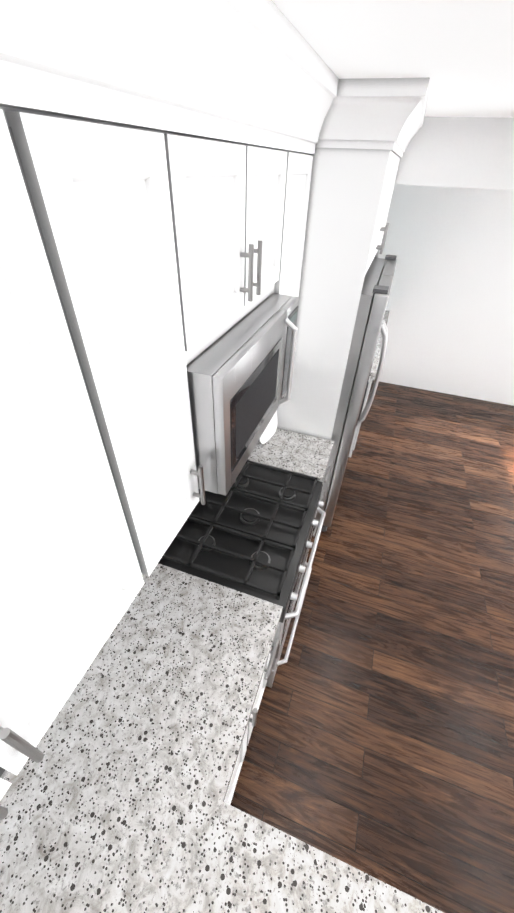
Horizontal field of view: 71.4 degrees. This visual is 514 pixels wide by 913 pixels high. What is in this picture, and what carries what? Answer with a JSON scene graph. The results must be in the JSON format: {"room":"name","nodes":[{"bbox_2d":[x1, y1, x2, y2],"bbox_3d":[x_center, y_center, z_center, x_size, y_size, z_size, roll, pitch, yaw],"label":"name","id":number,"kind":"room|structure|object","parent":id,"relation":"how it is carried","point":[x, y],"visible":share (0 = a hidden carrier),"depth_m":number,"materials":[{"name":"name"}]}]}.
{"room":"kitchen","nodes":[
{"label":"kitchen","id":0,"kind":"room"},
{"bbox_2d":[230,380,513,912],"bbox_3d":[1.023,1.946,1.292,6.650,0.060,9.300,14,41,14],"label":"floor","id":1,"kind":"structure","parent":0,"point":[380,746],"depth_m":2.07,"materials":[{"name":"brown wood"}]},
{"bbox_2d":[158,460,325,687],"bbox_3d":[-0.053,0.522,1.958,0.710,1.226,0.782,14,41,14],"label":"range","id":2,"kind":"object","parent":1,"relation":"on","point":[250,532],"visible":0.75,"depth_m":1.70,"materials":[{"name":"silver metal"}]},
{"bbox_2d":[224,641,275,804],"bbox_3d":[-0.334,1.065,1.558,0.628,0.872,0.624,14,41,14],"label":"base cabinet","id":3,"kind":"object","parent":1,"relation":"on","point":[273,654],"depth_m":1.51,"materials":[{"name":"white wood"}]},
{"bbox_2d":[313,255,396,531],"bbox_3d":[0.447,-0.458,2.721,0.831,1.810,1.001,14,41,14],"label":"refrigerator","id":4,"kind":"object","parent":1,"relation":"on","point":[370,323],"visible":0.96,"depth_m":2.10,"materials":[{"name":"silver metal"}]},
{"bbox_2d":[348,376,374,457],"bbox_3d":[0.744,-0.500,3.512,0.603,0.896,0.328,14,41,14],"label":"base cabinet","id":5,"kind":"object","parent":1,"relation":"on","point":[355,436],"visible":0.15,"depth_m":3.33,"materials":[{"name":"white wood"}]},
{"bbox_2d":[370,310,389,376],"bbox_3d":[1.018,-1.298,3.765,0.625,0.035,1.833,14,41,14],"label":"countertop","id":6,"kind":"structure","parent":5,"relation":"on","point":[376,360],"depth_m":3.35,"materials":[{"name":"stone"}]},
{"bbox_3d":[0.602,1.704,0.827,3.038,0.872,0.660,14,41,14],"label":"cabinet","id":7,"kind":"object","parent":1,"relation":"on","visible":0},
{"bbox_2d":[62,563,282,791],"bbox_3d":[-0.297,0.710,1.290,0.658,0.064,0.577,14,41,14],"label":"countertop","id":8,"kind":"structure","parent":7,"relation":"on","point":[178,678],"depth_m":1.21,"materials":[{"name":"stone"}]},
{"bbox_2d":[0,708,443,912],"bbox_3d":[0.559,1.463,0.416,3.038,0.064,1.008,14,41,14],"label":"countertop","id":9,"kind":"structure","parent":7,"relation":"on","point":[112,801],"depth_m":0.90,"materials":[{"name":"stone"}]},
{"bbox_2d":[247,428,333,481],"bbox_3d":[0.121,-0.048,2.220,0.650,0.040,0.377,14,41,14],"label":"countertop","id":10,"kind":"structure","parent":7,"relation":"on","point":[291,451],"depth_m":2.16,"materials":[{"name":"stone"}]},
{"bbox_2d":[258,410,276,443],"bbox_3d":[0.051,-0.202,2.194,0.103,0.226,0.220,14,41,14],"label":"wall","id":11,"kind":"structure","parent":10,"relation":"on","point":[269,432],"depth_m":2.24,"materials":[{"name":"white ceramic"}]},
{"bbox_2d":[272,0,513,117],"bbox_3d":[1.111,-0.043,-0.334,6.650,0.080,9.300,14,41,14],"label":"ceiling","id":12,"kind":"structure","parent":0,"point":[459,54],"depth_m":0.89,"materials":[{"name":"white paint"}]},
{"bbox_2d":[395,117,513,189],"bbox_3d":[2.849,-1.406,1.735,4.990,0.310,0.150,14,41,14],"label":"beam","id":13,"kind":"structure","parent":12,"relation":"attached to","point":[470,152],"depth_m":2.09,"materials":[{"name":"white paint"}]},
{"bbox_2d":[373,184,513,405],"bbox_3d":[2.624,-1.810,3.948,6.850,2.500,0.100,14,41,14],"label":"wall","id":14,"kind":"structure","parent":0,"point":[450,308],"depth_m":4.03,"materials":[{"name":"white paint"}]},
{"bbox_3d":[-0.058,-0.533,2.240,0.320,2.500,5.700,14,41,14],"label":"wall","id":15,"kind":"structure","parent":0,"visible":0},
{"bbox_2d":[0,0,343,819],"bbox_3d":[-0.337,-0.218,0.736,0.408,1.102,2.670,14,41,14],"label":"upper cabinet","id":16,"kind":"object","parent":15,"relation":"attached to","point":[184,184],"depth_m":0.62,"materials":[{"name":"white wood"}]},
{"bbox_2d":[186,293,298,495],"bbox_3d":[-0.137,-0.299,1.326,0.464,0.413,0.764,14,41,14],"label":"over-the-range microwave","id":17,"kind":"object","parent":16,"relation":"attached to","point":[240,374],"visible":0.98,"depth_m":1.09,"materials":[{"name":"silver metal"}]},
{"bbox_2d":[316,78,429,283],"bbox_3d":[0.422,-1.441,1.904,0.712,0.636,1.161,14,41,14],"label":"upper cabinet","id":18,"kind":"object","parent":15,"relation":"attached to","point":[377,119],"depth_m":1.47,"materials":[{"name":"white wood"}]}
]}

